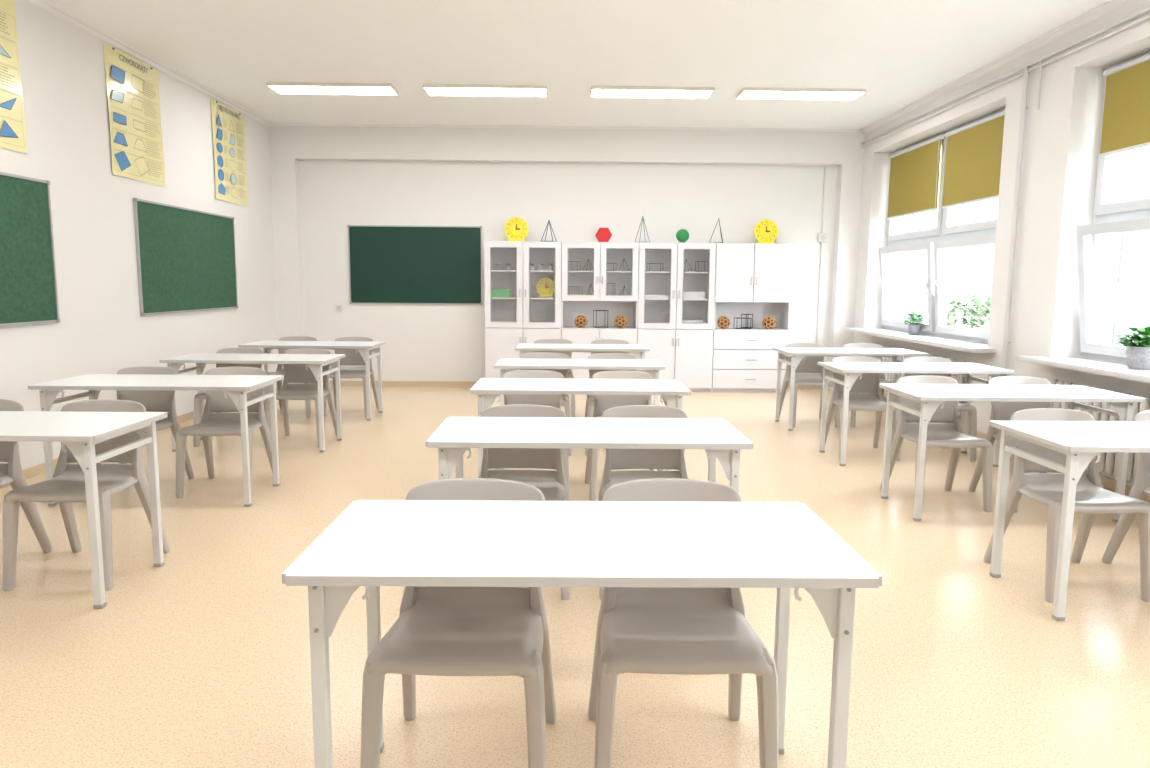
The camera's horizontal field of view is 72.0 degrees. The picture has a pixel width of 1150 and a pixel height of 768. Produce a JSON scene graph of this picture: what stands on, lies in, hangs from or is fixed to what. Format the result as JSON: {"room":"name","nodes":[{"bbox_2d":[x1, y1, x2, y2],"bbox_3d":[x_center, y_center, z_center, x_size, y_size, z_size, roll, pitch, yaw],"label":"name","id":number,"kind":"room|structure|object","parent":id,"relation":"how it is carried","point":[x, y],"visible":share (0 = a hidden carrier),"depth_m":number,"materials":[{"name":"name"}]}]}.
{"room":"classroom","nodes":[
{"label":"classroom","id":0,"kind":"room"},
{"bbox_2d":[0,0,277,469],"bbox_3d":[-3.823,-0.858,4.256,0.150,3.300,12.250,0,7,-1],"label":"wall","id":1,"kind":"structure","parent":0,"point":[101,329],"depth_m":6.30,"materials":[{"name":"paint"}]},
{"bbox_2d":[0,0,26,152],"bbox_3d":[-3.735,-2.027,4.929,0.020,1.020,0.850,0,7,-1],"label":"poster","id":2,"kind":"object","parent":1,"relation":"attached to","point":[12,117],"visible":1,"depth_m":5.25,"materials":[{"name":"beige paper"}]},
{"bbox_2d":[0,172,59,326],"bbox_3d":[-3.739,-0.817,4.691,0.026,1.006,2.026,0,7,-1],"label":"chalkboard","id":3,"kind":"object","parent":1,"relation":"attached to","point":[28,281],"visible":1,"depth_m":5.41,"materials":[{"name":"metal"}]},
{"bbox_2d":[103,43,164,185],"bbox_3d":[-3.757,-2.267,6.794,0.020,1.020,0.850,0,7,-1],"label":"poster","id":4,"kind":"object","parent":1,"relation":"attached to","point":[132,85],"visible":1,"depth_m":6.75,"materials":[{"name":"beige paper"}]},
{"bbox_2d":[0,382,276,488],"bbox_3d":[-3.752,0.754,4.388,0.015,0.070,11.800,0,7,-1],"label":"baseboard","id":5,"kind":"structure","parent":1,"relation":"attached to","point":[31,472],"depth_m":5.58,"materials":[{"name":"plastic"}]},
{"bbox_2d":[24,0,271,127],"bbox_3d":[-3.707,-2.457,3.977,0.055,0.055,11.800,0,7,-1],"label":"trim","id":6,"kind":"structure","parent":1,"relation":"attached to","point":[44,5],"depth_m":6.75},
{"bbox_2d":[133,198,237,315],"bbox_3d":[-3.775,-1.219,7.825,0.026,1.006,2.026,0,7,-1],"label":"chalkboard","id":7,"kind":"object","parent":1,"relation":"attached to","point":[186,257],"visible":1,"depth_m":7.63,"materials":[{"name":"metal"}]},
{"bbox_2d":[211,99,247,205],"bbox_3d":[-3.779,-2.511,8.698,0.020,1.020,0.850,0,7,-1],"label":"poster","id":8,"kind":"object","parent":1,"relation":"attached to","point":[227,124],"visible":1,"depth_m":8.66,"materials":[{"name":"beige paper"}]},
{"bbox_2d":[269,126,864,389],"bbox_3d":[-0.100,-1.594,10.230,7.435,3.300,0.300,0,7,-1],"label":"wall","id":9,"kind":"structure","parent":0,"point":[325,180],"depth_m":10.12,"materials":[{"name":"paint"}]},
{"bbox_2d":[347,225,482,304],"bbox_3d":[-2.053,-1.530,10.200,1.716,1.006,0.026,0,7,-1],"label":"chalkboard","id":10,"kind":"object","parent":9,"relation":"attached to","point":[389,264],"visible":1,"depth_m":10.20,"materials":[{"name":"metal"}]},
{"bbox_2d":[310,380,820,388],"bbox_3d":[-0.090,0.009,10.428,6.860,0.070,0.015,0,7,-1],"label":"baseboard","id":11,"kind":"structure","parent":9,"relation":"attached to","point":[342,383],"depth_m":10.40,"materials":[{"name":"plastic"}]},
{"bbox_2d":[271,123,862,131],"bbox_3d":[-0.085,-3.196,9.860,7.435,0.028,0.028,0,7,-1],"label":"trim","id":12,"kind":"structure","parent":9,"relation":"attached to","point":[273,124],"depth_m":9.86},
{"bbox_2d":[816,167,825,343],"bbox_3d":[3.181,-1.403,10.281,0.020,2.760,0.020,0,7,-1],"label":"pipe","id":13,"kind":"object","parent":9,"relation":"attached to","point":[824,167],"depth_m":10.25,"materials":[{"name":"plastic"}]},
{"bbox_2d":[818,233,826,241],"bbox_3d":[3.185,-1.885,10.195,0.110,0.110,0.022,0,7,-1],"label":"junction box","id":14,"kind":"object","parent":9,"relation":"attached to","point":[822,237],"visible":1,"depth_m":10.18,"materials":[{"name":"white plastic"}]},
{"bbox_2d":[0,386,1149,767],"bbox_3d":[0.088,0.863,4.523,8.000,0.120,12.250,0,7,-1],"label":"floor","id":15,"kind":"structure","parent":0,"point":[201,658],"depth_m":3.09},
{"bbox_2d":[0,399,52,552],"bbox_3d":[-2.881,0.489,3.706,0.482,0.783,0.532,0,7,0],"label":"chair","id":16,"kind":"object","parent":15,"relation":"on","point":[12,472],"visible":0.74,"depth_m":3.84,"materials":[{"name":"beige plastic"}]},
{"bbox_2d":[0,411,167,608],"bbox_3d":[-2.587,0.536,3.517,1.300,0.742,0.600,0,7,-1],"label":"school desk","id":17,"kind":"object","parent":15,"relation":"on","point":[80,432],"visible":1,"depth_m":3.40,"materials":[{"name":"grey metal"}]},
{"bbox_2d":[3,399,169,590],"bbox_3d":[-2.293,0.492,3.714,0.482,0.783,0.532,0,7,0],"label":"chair","id":18,"kind":"object","parent":15,"relation":"on","point":[67,484],"visible":0.63,"depth_m":3.74,"materials":[{"name":"beige plastic"}]},
{"bbox_2d":[116,366,193,478],"bbox_3d":[-2.878,0.298,5.199,0.482,0.783,0.532,0,7,-1],"label":"chair","id":19,"kind":"object","parent":15,"relation":"on","point":[152,400],"visible":0.35,"depth_m":5.34,"materials":[{"name":"beige plastic"}]},
{"bbox_2d":[28,374,283,506],"bbox_3d":[-2.586,0.344,5.015,1.300,0.742,0.600,0,7,-1],"label":"school desk","id":20,"kind":"object","parent":15,"relation":"on","point":[237,387],"visible":0.88,"depth_m":4.82,"materials":[{"name":"laminate"}]},
{"bbox_2d":[176,367,279,497],"bbox_3d":[-2.292,0.299,5.222,0.482,0.783,0.532,0,7,-1],"label":"chair","id":21,"kind":"object","parent":15,"relation":"on","point":[212,424],"visible":0.72,"depth_m":5.32,"materials":[{"name":"beige plastic"}]},
{"bbox_2d":[193,348,265,446],"bbox_3d":[-2.910,0.100,6.743,0.482,0.783,0.532,0,7,0],"label":"chair","id":22,"kind":"object","parent":15,"relation":"on","point":[198,397],"visible":0.14,"depth_m":6.87,"materials":[{"name":"beige plastic"}]},
{"bbox_2d":[159,353,345,451],"bbox_3d":[-2.622,0.146,6.562,1.300,0.742,0.600,0,7,-1],"label":"school desk","id":23,"kind":"object","parent":15,"relation":"on","point":[315,362],"visible":0.89,"depth_m":6.39,"materials":[{"name":"laminate"}]},
{"bbox_2d":[264,336,317,416],"bbox_3d":[-2.924,-0.091,8.227,0.482,0.783,0.532,0,7,-1],"label":"chair","id":24,"kind":"object","parent":15,"relation":"on","point":[280,370],"visible":0.27,"depth_m":8.36,"materials":[{"name":"beige plastic"}]},
{"bbox_2d":[265,348,336,447],"bbox_3d":[-2.325,0.103,6.751,0.482,0.783,0.532,0,7,-1],"label":"chair","id":25,"kind":"object","parent":15,"relation":"on","point":[294,373],"visible":0.77,"depth_m":6.87,"materials":[{"name":"beige plastic"}]},
{"bbox_2d":[238,341,385,420],"bbox_3d":[-2.629,-0.043,8.030,1.300,0.742,0.600,0,7,0],"label":"school desk","id":26,"kind":"object","parent":15,"relation":"on","point":[363,347],"visible":0.76,"depth_m":7.87,"materials":[{"name":"grey metal"}]},
{"bbox_2d":[323,337,378,416],"bbox_3d":[-2.330,-0.086,8.223,0.482,0.783,0.532,0,7,-1],"label":"chair","id":27,"kind":"object","parent":15,"relation":"on","point":[352,358],"visible":0.57,"depth_m":8.35,"materials":[{"name":"beige plastic"}]},
{"bbox_2d":[360,478,556,767],"bbox_3d":[-0.301,0.701,2.210,0.482,0.783,0.532,1,7,1],"label":"chair","id":28,"kind":"object","parent":15,"relation":"on","point":[438,630],"visible":0.72,"depth_m":2.13,"materials":[{"name":"beige plastic"}]},
{"bbox_2d":[484,241,561,377],"bbox_3d":[-0.652,-0.857,10.075,0.955,1.870,0.451,0,7,-1],"label":"storage cabinet","id":29,"kind":"object","parent":15,"relation":"on","point":[523,317],"visible":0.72,"depth_m":9.92,"materials":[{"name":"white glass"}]},
{"bbox_2d":[492,289,510,297],"bbox_3d":[-0.929,-1.141,9.976,0.228,0.100,0.168,0,7,-1],"label":"storage box","id":30,"kind":"object","parent":29,"relation":"in","point":[497,293],"visible":0.97,"depth_m":9.90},
{"bbox_2d":[504,217,528,240],"bbox_3d":[-0.734,-1.938,9.927,0.308,0.311,0.082,0,7,-1],"label":"clock","id":31,"kind":"object","parent":29,"relation":"on","point":[516,228],"visible":0.99,"depth_m":9.92,"materials":[{"name":"yellow plastic"}]},
{"bbox_2d":[536,278,554,296],"bbox_3d":[-0.370,-1.229,10.084,0.248,0.251,0.081,0,7,-1],"label":"clock","id":32,"kind":"object","parent":29,"relation":"in","point":[545,287],"visible":1,"depth_m":10.08,"materials":[{"name":"yellow plastic"}]},
{"bbox_2d":[541,220,556,241],"bbox_3d":[-0.327,-1.920,9.933,0.170,0.277,0.170,2,8,15],"label":"pyramid","id":33,"kind":"object","parent":29,"relation":"on","point":[548,223],"visible":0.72,"depth_m":9.91},
{"bbox_2d":[479,404,569,599],"bbox_3d":[-0.253,0.516,3.659,0.482,0.783,0.532,1,7,1],"label":"chair","id":34,"kind":"object","parent":15,"relation":"on","point":[552,483],"visible":0.41,"depth_m":3.79,"materials":[{"name":"beige plastic"}]},
{"bbox_2d":[495,370,569,498],"bbox_3d":[-0.278,0.322,5.172,0.482,0.783,0.532,0,7,-2],"label":"chair","id":35,"kind":"object","parent":15,"relation":"on","point":[554,400],"visible":0.2,"depth_m":5.31,"materials":[{"name":"beige plastic"}]},
{"bbox_2d":[520,352,570,455],"bbox_3d":[-0.260,0.149,6.522,0.482,0.783,0.532,1,7,0],"label":"chair","id":36,"kind":"object","parent":15,"relation":"on","point":[565,401],"visible":0.24,"depth_m":6.66,"materials":[{"name":"beige plastic"}]},
{"bbox_2d":[534,339,575,416],"bbox_3d":[-0.230,-0.058,8.139,0.482,0.783,0.532,0,7,0],"label":"chair","id":37,"kind":"object","parent":15,"relation":"on","point":[544,341],"visible":0.26,"depth_m":8.27,"materials":[{"name":"beige plastic"}]},
{"bbox_2d":[494,358,664,405],"bbox_3d":[0.031,0.196,6.337,1.300,0.742,0.600,0,7,0],"label":"school desk","id":38,"kind":"object","parent":15,"relation":"on","point":[652,367],"visible":0.5,"depth_m":6.10,"materials":[{"name":"grey metal"}]},
{"bbox_2d":[469,378,690,477],"bbox_3d":[0.027,0.370,4.978,1.300,0.742,0.600,0,7,0],"label":"school desk","id":39,"kind":"object","parent":15,"relation":"on","point":[672,391],"visible":0.59,"depth_m":4.75,"materials":[{"name":"laminate"}]},
{"bbox_2d":[282,500,881,767],"bbox_3d":[0.012,0.745,2.047,1.300,0.742,0.600,0,7,-1],"label":"school desk","id":40,"kind":"object","parent":15,"relation":"on","point":[371,544],"visible":0.88,"depth_m":1.86,"materials":[{"name":"white laminate"}]},
{"bbox_2d":[515,343,649,371],"bbox_3d":[0.067,-0.010,7.944,1.300,0.742,0.600,0,7,0],"label":"school desk","id":41,"kind":"object","parent":15,"relation":"on","point":[638,350],"visible":0.44,"depth_m":7.73,"materials":[{"name":"grey metal"}]},
{"bbox_2d":[426,417,753,492],"bbox_3d":[0.053,0.563,3.471,1.300,0.742,0.600,0,7,-1],"label":"school desk","id":42,"kind":"object","parent":15,"relation":"on","point":[720,440],"visible":0.61,"depth_m":3.29,"materials":[{"name":"laminate"}]},
{"bbox_2d":[561,242,638,378],"bbox_3d":[0.305,-0.851,10.087,0.955,1.870,0.451,0,7,-1],"label":"storage cabinet","id":43,"kind":"object","parent":15,"relation":"on","point":[575,301],"visible":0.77,"depth_m":10.19,"materials":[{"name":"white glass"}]},
{"bbox_2d":[574,315,587,327],"bbox_3d":[0.074,-0.790,10.012,0.170,0.163,0.167,6,9,35],"label":"ball","id":44,"kind":"object","parent":43,"relation":"in","point":[580,321],"visible":1,"depth_m":9.96,"materials":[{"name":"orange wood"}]},
{"bbox_2d":[593,310,607,327],"bbox_3d":[0.325,-0.828,10.061,0.163,0.225,0.162,-1,7,-12],"label":"wire cuboid","id":45,"kind":"object","parent":43,"relation":"in","point":[593,310],"visible":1,"depth_m":10.00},
{"bbox_2d":[595,228,611,241],"bbox_3d":[0.359,-1.865,9.927,0.209,0.182,0.103,0,7,-1],"label":"hexagonal prism","id":46,"kind":"object","parent":43,"relation":"on","point":[603,234],"visible":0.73,"depth_m":9.88,"materials":[{"name":"red plastic"}]},
{"bbox_2d":[614,315,626,327],"bbox_3d":[0.577,-0.786,10.019,0.167,0.163,0.170,0,7,-7],"label":"ball","id":47,"kind":"object","parent":43,"relation":"in","point":[620,321],"visible":1,"depth_m":9.97,"materials":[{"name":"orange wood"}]},
{"bbox_2d":[589,339,629,378],"bbox_3d":[0.360,-0.052,8.132,0.482,0.783,0.532,1,7,1],"label":"chair","id":48,"kind":"object","parent":15,"relation":"on","point":[602,341],"visible":0.14,"depth_m":8.29,"materials":[{"name":"beige plastic"}]},
{"bbox_2d":[585,353,635,455],"bbox_3d":[0.314,0.153,6.530,0.482,0.783,0.532,0,7,-2],"label":"chair","id":49,"kind":"object","parent":15,"relation":"on","point":[590,400],"visible":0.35,"depth_m":6.67,"materials":[{"name":"beige plastic"}]},
{"bbox_2d":[585,371,663,500],"bbox_3d":[0.319,0.326,5.173,0.482,0.783,0.532,0,7,-2],"label":"chair","id":50,"kind":"object","parent":15,"relation":"on","point":[602,403],"visible":0.22,"depth_m":5.31,"materials":[{"name":"beige plastic"}]},
{"bbox_2d":[598,405,688,599],"bbox_3d":[0.337,0.520,3.667,0.482,0.783,0.532,0,7,-2],"label":"chair","id":51,"kind":"object","parent":15,"relation":"on","point":[674,459],"visible":0.38,"depth_m":3.80,"materials":[{"name":"beige plastic"}]},
{"bbox_2d":[637,242,715,391],"bbox_3d":[1.262,-0.845,10.099,0.955,1.870,0.451,0,7,-1],"label":"storage cabinet","id":52,"kind":"object","parent":15,"relation":"on","point":[685,350],"visible":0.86,"depth_m":9.97,"materials":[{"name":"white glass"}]},
{"bbox_2d":[635,216,649,241],"bbox_3d":[0.849,-1.942,9.944,0.154,0.335,0.154,4,8,27],"label":"pyramid","id":53,"kind":"object","parent":52,"relation":"on","point":[642,216],"visible":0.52,"depth_m":9.93},
{"bbox_2d":[645,295,667,298],"bbox_3d":[1.022,-1.111,10.073,0.304,0.048,0.220,0,7,-1],"label":"paper stack","id":54,"kind":"object","parent":52,"relation":"in","point":[646,296],"visible":0.79,"depth_m":9.96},
{"bbox_2d":[676,229,688,242],"bbox_3d":[1.351,-1.857,9.941,0.166,0.178,0.166,0,7,-1],"label":"ball","id":55,"kind":"object","parent":52,"relation":"on","point":[682,235],"visible":0.98,"depth_m":9.88,"materials":[{"name":"green plastic"}]},
{"bbox_2d":[682,319,704,322],"bbox_3d":[1.481,-0.768,10.122,0.311,0.114,0.220,0,7,-1],"label":"paper stack","id":56,"kind":"object","parent":52,"relation":"in","point":[684,320],"visible":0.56,"depth_m":10.01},
{"bbox_2d":[683,291,704,298],"bbox_3d":[1.485,-1.130,10.076,0.308,0.092,0.220,0,7,-1],"label":"paper stack","id":57,"kind":"object","parent":52,"relation":"in","point":[686,294],"visible":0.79,"depth_m":9.97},
{"bbox_2d":[695,261,707,271],"bbox_3d":[1.607,-1.494,10.061,0.129,0.131,0.109,-1,7,-12],"label":"model","id":58,"kind":"object","parent":52,"relation":"in","point":[695,261],"visible":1,"depth_m":10.03},
{"bbox_2d":[588,478,778,767],"bbox_3d":[0.286,0.704,2.227,0.482,0.783,0.532,0,7,0],"label":"chair","id":59,"kind":"object","parent":15,"relation":"on","point":[650,630],"visible":0.66,"depth_m":2.13,"materials":[{"name":"beige plastic"}]},
{"bbox_2d":[712,243,792,392],"bbox_3d":[2.219,-0.839,10.111,0.955,1.870,0.451,0,7,-1],"label":"storage cabinet","id":60,"kind":"object","parent":15,"relation":"on","point":[755,279],"visible":0.87,"depth_m":9.95,"materials":[{"name":"wood"}]},
{"bbox_2d":[709,218,722,242],"bbox_3d":[1.821,-1.929,9.979,0.201,0.314,0.176,6,9,37],"label":"pyramid","id":61,"kind":"object","parent":60,"relation":"on","point":[718,218],"visible":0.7,"depth_m":9.94},
{"bbox_2d":[717,316,729,328],"bbox_3d":[1.883,-0.778,10.035,0.167,0.163,0.170,-3,8,-25],"label":"ball","id":62,"kind":"object","parent":60,"relation":"in","point":[723,322],"visible":1,"depth_m":9.99,"materials":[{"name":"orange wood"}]},
{"bbox_2d":[734,317,751,328],"bbox_3d":[2.122,-0.770,10.039,0.193,0.145,0.132,0,7,-6],"label":"wire cuboid","id":63,"kind":"object","parent":60,"relation":"in","point":[734,317],"visible":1,"depth_m":9.98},
{"bbox_2d":[741,314,752,327],"bbox_3d":[2.220,-0.813,10.226,0.113,0.185,0.112,-3,8,-23],"label":"wire cuboid","id":64,"kind":"object","parent":60,"relation":"in","point":[741,314],"visible":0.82,"depth_m":10.20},
{"bbox_2d":[754,219,778,242],"bbox_3d":[2.407,-1.918,9.966,0.308,0.311,0.082,0,7,-1],"label":"clock","id":65,"kind":"object","parent":60,"relation":"on","point":[766,231],"visible":0.99,"depth_m":9.96,"materials":[{"name":"yellow plastic"}]},
{"bbox_2d":[762,316,775,328],"bbox_3d":[2.461,-0.774,10.042,0.167,0.163,0.170,6,9,38],"label":"ball","id":66,"kind":"object","parent":60,"relation":"in","point":[769,322],"visible":1,"depth_m":10.00,"materials":[{"name":"beige wood"}]},
{"bbox_2d":[779,343,839,426],"bbox_3d":[2.321,-0.003,7.867,0.482,0.783,0.532,0,7,-2],"label":"chair","id":67,"kind":"object","parent":15,"relation":"on","point":[808,373],"visible":0.68,"depth_m":7.99,"materials":[{"name":"beige plastic"}]},
{"bbox_2d":[773,347,927,430],"bbox_3d":[2.625,0.044,7.679,1.300,0.742,0.600,0,7,0],"label":"school desk","id":68,"kind":"object","parent":15,"relation":"on","point":[796,354],"visible":0.75,"depth_m":7.51,"materials":[{"name":"laminate"}]},
{"bbox_2d":[825,356,899,460],"bbox_3d":[2.325,0.181,6.430,0.482,0.783,0.532,1,7,0],"label":"chair","id":69,"kind":"object","parent":15,"relation":"on","point":[867,400],"visible":0.72,"depth_m":6.55,"materials":[{"name":"beige plastic"}]},
{"bbox_2d":[833,343,899,427],"bbox_3d":[2.908,0.001,7.875,0.482,0.783,0.532,0,7,-1],"label":"chair","id":70,"kind":"object","parent":15,"relation":"on","point":[851,345],"visible":0.21,"depth_m":8.00,"materials":[{"name":"beige plastic"}]},
{"bbox_2d":[862,342,962,415],"bbox_3d":[3.534,-0.023,8.508,0.124,0.680,2.300,0,7,-1],"label":"radiator","id":71,"kind":"object","parent":15,"relation":"on","point":[888,376],"visible":0.09,"depth_m":8.46,"materials":[{"name":"metal"}]},
{"bbox_2d":[817,362,1014,466],"bbox_3d":[2.630,0.229,6.241,1.300,0.742,0.600,0,7,-1],"label":"school desk","id":72,"kind":"object","parent":15,"relation":"on","point":[851,371],"visible":0.92,"depth_m":6.06,"materials":[{"name":"laminate"}]},
{"bbox_2d":[891,356,976,461],"bbox_3d":[2.916,0.186,6.428,0.482,0.783,0.532,0,7,-2],"label":"chair","id":73,"kind":"object","parent":15,"relation":"on","point":[972,413],"visible":0.25,"depth_m":6.31,"materials":[{"name":"beige plastic"}]},
{"bbox_2d":[880,375,991,511],"bbox_3d":[2.303,0.360,5.036,0.482,0.783,0.532,0,7,-2],"label":"chair","id":74,"kind":"object","parent":15,"relation":"on","point":[939,435],"visible":0.75,"depth_m":5.14,"materials":[{"name":"beige plastic"}]},
{"bbox_2d":[879,384,1145,522],"bbox_3d":[2.599,0.408,4.842,1.300,0.742,0.600,0,7,0],"label":"school desk","id":75,"kind":"object","parent":15,"relation":"on","point":[930,396],"visible":0.83,"depth_m":4.63,"materials":[{"name":"laminate"}]},
{"bbox_2d":[969,376,1086,512],"bbox_3d":[2.897,0.365,5.034,0.482,0.783,0.532,0,7,0],"label":"chair","id":76,"kind":"object","parent":15,"relation":"on","point":[1000,410],"visible":0.27,"depth_m":5.18,"materials":[{"name":"beige plastic"}]},
{"bbox_2d":[984,408,1149,602],"bbox_3d":[2.297,0.535,3.672,0.482,0.783,0.532,0,7,-2],"label":"chair","id":77,"kind":"object","parent":15,"relation":"on","point":[1091,499],"visible":0.73,"depth_m":3.73,"materials":[{"name":"beige plastic"}]},
{"bbox_2d":[989,421,1149,620],"bbox_3d":[2.593,0.582,3.482,1.300,0.742,0.600,0,7,-1],"label":"school desk","id":78,"kind":"object","parent":15,"relation":"on","point":[1081,441],"visible":1,"depth_m":3.36,"materials":[{"name":"grey metal"}]},
{"bbox_2d":[1046,379,1149,481],"bbox_3d":[3.578,0.460,4.739,0.124,0.680,2.600,0,7,-1],"label":"radiator","id":79,"kind":"object","parent":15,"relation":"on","point":[1109,461],"visible":0.17,"depth_m":5.21,"materials":[{"name":"metal"}]},
{"bbox_2d":[1102,410,1149,563],"bbox_3d":[2.894,0.538,3.680,0.482,0.783,0.532,0,7,-1],"label":"chair","id":80,"kind":"object","parent":15,"relation":"on","point":[1140,489],"visible":0.7,"depth_m":3.82,"materials":[{"name":"beige plastic"}]},
{"bbox_2d":[47,0,1108,128],"bbox_3d":[0.115,-2.544,4.086,8.000,0.150,12.250,0,7,-1],"label":"ceiling","id":81,"kind":"structure","parent":0,"point":[901,52],"depth_m":6.61,"materials":[{"name":"paint"}]},
{"bbox_2d":[267,82,398,94],"bbox_3d":[-2.421,-2.967,7.960,1.220,0.036,0.340,0,7,-1],"label":"recessed light","id":82,"kind":"object","parent":81,"relation":"in","point":[279,87],"visible":1,"depth_m":7.87,"materials":[{"name":"white"}]},
{"bbox_2d":[269,86,396,94],"bbox_3d":[-2.421,-2.958,7.961,1.195,0.018,0.315,0,7,-1],"label":"diffuser","id":83,"kind":"object","parent":82,"relation":"attached to","point":[346,90],"depth_m":7.94,"materials":[{"name":"white"}]},
{"bbox_2d":[423,84,547,96],"bbox_3d":[-0.891,-2.957,7.979,1.220,0.036,0.340,0,7,-1],"label":"recessed light","id":84,"kind":"object","parent":81,"relation":"in","point":[431,89],"visible":1,"depth_m":7.89,"materials":[{"name":"white"}]},
{"bbox_2d":[425,88,545,96],"bbox_3d":[-0.891,-2.948,7.980,1.195,0.018,0.315,0,7,-1],"label":"diffuser","id":85,"kind":"object","parent":84,"relation":"attached to","point":[529,92],"depth_m":7.97,"materials":[{"name":"white"}]},
{"bbox_2d":[590,86,714,97],"bbox_3d":[0.769,-2.946,8.000,1.220,0.036,0.340,0,7,-1],"label":"recessed light","id":86,"kind":"object","parent":81,"relation":"in","point":[596,91],"visible":1,"depth_m":7.91,"materials":[{"name":"white"}]},
{"bbox_2d":[591,90,712,97],"bbox_3d":[0.769,-2.937,8.001,1.195,0.018,0.315,0,7,-1],"label":"diffuser","id":87,"kind":"object","parent":86,"relation":"attached to","point":[594,93],"depth_m":7.99,"materials":[{"name":"white"}]},
{"bbox_2d":[736,87,865,99],"bbox_3d":[2.279,-2.937,8.019,1.220,0.036,0.340,0,7,-1],"label":"recessed light","id":88,"kind":"object","parent":81,"relation":"in","point":[746,92],"visible":1,"depth_m":7.93,"materials":[{"name":"white"}]},
{"bbox_2d":[738,91,862,99],"bbox_3d":[2.279,-2.928,8.020,1.195,0.018,0.315,0,7,-1],"label":"diffuser","id":89,"kind":"object","parent":88,"relation":"attached to","point":[804,95],"depth_m":8.00,"materials":[{"name":"white"}]},
{"bbox_2d":[854,0,1149,485],"bbox_3d":[3.894,-0.809,4.353,0.415,3.300,12.250,0,7,-1],"label":"wall","id":90,"kind":"structure","parent":0,"point":[1062,137],"depth_m":6.26,"materials":[{"name":"paint"}]},
{"bbox_2d":[845,328,995,352],"bbox_3d":[3.648,-0.488,8.444,0.440,0.040,3.190,0,7,-1],"label":"trim","id":91,"kind":"structure","parent":90,"relation":"attached to","point":[948,343],"depth_m":7.97,"materials":[{"name":"stone"}]},
{"bbox_2d":[900,311,927,334],"bbox_3d":[3.744,-0.673,8.737,0.273,0.252,0.337,7,10,42],"label":"potted plant","id":92,"kind":"object","parent":91,"relation":"on","point":[913,328],"visible":1,"depth_m":8.72,"materials":[{"name":"green plant"}]},
{"bbox_2d":[879,108,1004,343],"bbox_3d":[3.847,-1.570,8.323,0.189,2.140,2.920,0,7,-1],"label":"window","id":93,"kind":"structure","parent":90,"relation":"in","point":[938,242],"depth_m":8.34,"materials":[{"name":"white plastic"}]},
{"bbox_2d":[887,135,943,219],"bbox_3d":[3.812,-2.219,8.955,0.044,0.927,1.320,0,7,-1],"label":"roller blind","id":94,"kind":"object","parent":93,"relation":"attached to","point":[914,170],"visible":1,"depth_m":8.87,"materials":[{"name":"fabric"}]},
{"bbox_2d":[942,110,1004,208],"bbox_3d":[3.829,-2.039,7.547,0.044,0.927,1.320,0,7,-1],"label":"roller blind","id":95,"kind":"object","parent":93,"relation":"attached to","point":[973,150],"visible":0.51,"depth_m":7.59,"materials":[{"name":"yellow fabric"}]},
{"bbox_2d":[861,0,1133,133],"bbox_3d":[3.672,-2.410,4.069,0.055,0.055,11.800,0,7,-1],"label":"trim","id":96,"kind":"structure","parent":90,"relation":"attached to","point":[1109,6],"depth_m":6.61,"materials":[{"name":"paint"}]},
{"bbox_2d":[858,392,1149,502],"bbox_3d":[3.667,0.801,4.481,0.015,0.070,11.800,0,7,-1],"label":"baseboard","id":97,"kind":"structure","parent":90,"relation":"attached to","point":[1109,483],"depth_m":5.42,"materials":[{"name":"plastic"}]},
{"bbox_2d":[861,6,1149,146],"bbox_3d":[3.669,-2.246,4.090,0.028,0.094,11.800,0,7,-1],"label":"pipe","id":98,"kind":"structure","parent":90,"relation":"attached to","point":[1146,9],"depth_m":6.33,"materials":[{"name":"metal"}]},
{"bbox_2d":[1001,60,1042,368],"bbox_3d":[3.631,-1.018,6.479,0.059,3.070,0.211,0,7,-1],"label":"pipe","id":99,"kind":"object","parent":90,"relation":"attached to","point":[1026,68],"depth_m":6.49,"materials":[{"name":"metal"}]},
{"bbox_2d":[1016,356,1149,383],"bbox_3d":[3.692,-0.001,4.646,0.440,0.040,3.170,0,7,-1],"label":"trim","id":100,"kind":"structure","parent":90,"relation":"attached to","point":[1098,367],"depth_m":5.48,"materials":[{"name":"stone"}]},
{"bbox_2d":[1110,327,1149,369],"bbox_3d":[3.777,-0.243,5.260,0.387,0.284,0.379,0,7,-1],"label":"potted plant","id":101,"kind":"object","parent":100,"relation":"on","point":[1137,356],"visible":1,"depth_m":5.21,"materials":[{"name":"green plant"}]},
{"bbox_2d":[1076,50,1149,363],"bbox_3d":[3.876,-1.083,4.524,0.221,2.140,2.900,0,7,-1],"label":"window","id":102,"kind":"structure","parent":90,"relation":"in","point":[1132,215],"depth_m":5.86,"materials":[{"name":"white plastic"}]},
{"bbox_2d":[1098,53,1149,157],"bbox_3d":[3.857,-1.732,5.152,0.044,0.927,1.310,0,7,-1],"label":"roller blind","id":103,"kind":"object","parent":102,"relation":"attached to","point":[1126,113],"visible":1,"depth_m":5.53,"materials":[{"name":"fabric"}]},
{"label":"outside","id":104,"kind":"structure","parent":0,"visible":0},
{"bbox_3d":[32.092,3.815,10.946,55.500,0.100,100.000,0,7,-1],"label":"ground","id":105,"kind":"structure","parent":104,"visible":0},
{"bbox_2d":[925,292,990,328],"bbox_3d":[11.723,-0.396,23.760,2.808,4.687,2.811,-1,7,-11],"label":"tree","id":106,"kind":"object","parent":105,"relation":"on","point":[971,307],"visible":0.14,"depth_m":23.11,"materials":[{"name":"green plant"}]},
{"bbox_2d":[971,315,989,342],"bbox_3d":[10.229,0.403,18.354,2.628,4.452,2.654,-2,8,-21],"label":"tree","id":107,"kind":"object","parent":105,"relation":"on","point":[985,327],"visible":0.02,"depth_m":18.33,"materials":[{"name":"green plant"}]},
{"bbox_2d":[898,196,1149,344],"bbox_3d":[27.711,-2.180,23.234,8.030,8.600,82.000,0,7,-1],"label":"sky","id":108,"kind":"structure","parent":105,"relation":"on","point":[971,267],"depth_m":44.37,"materials":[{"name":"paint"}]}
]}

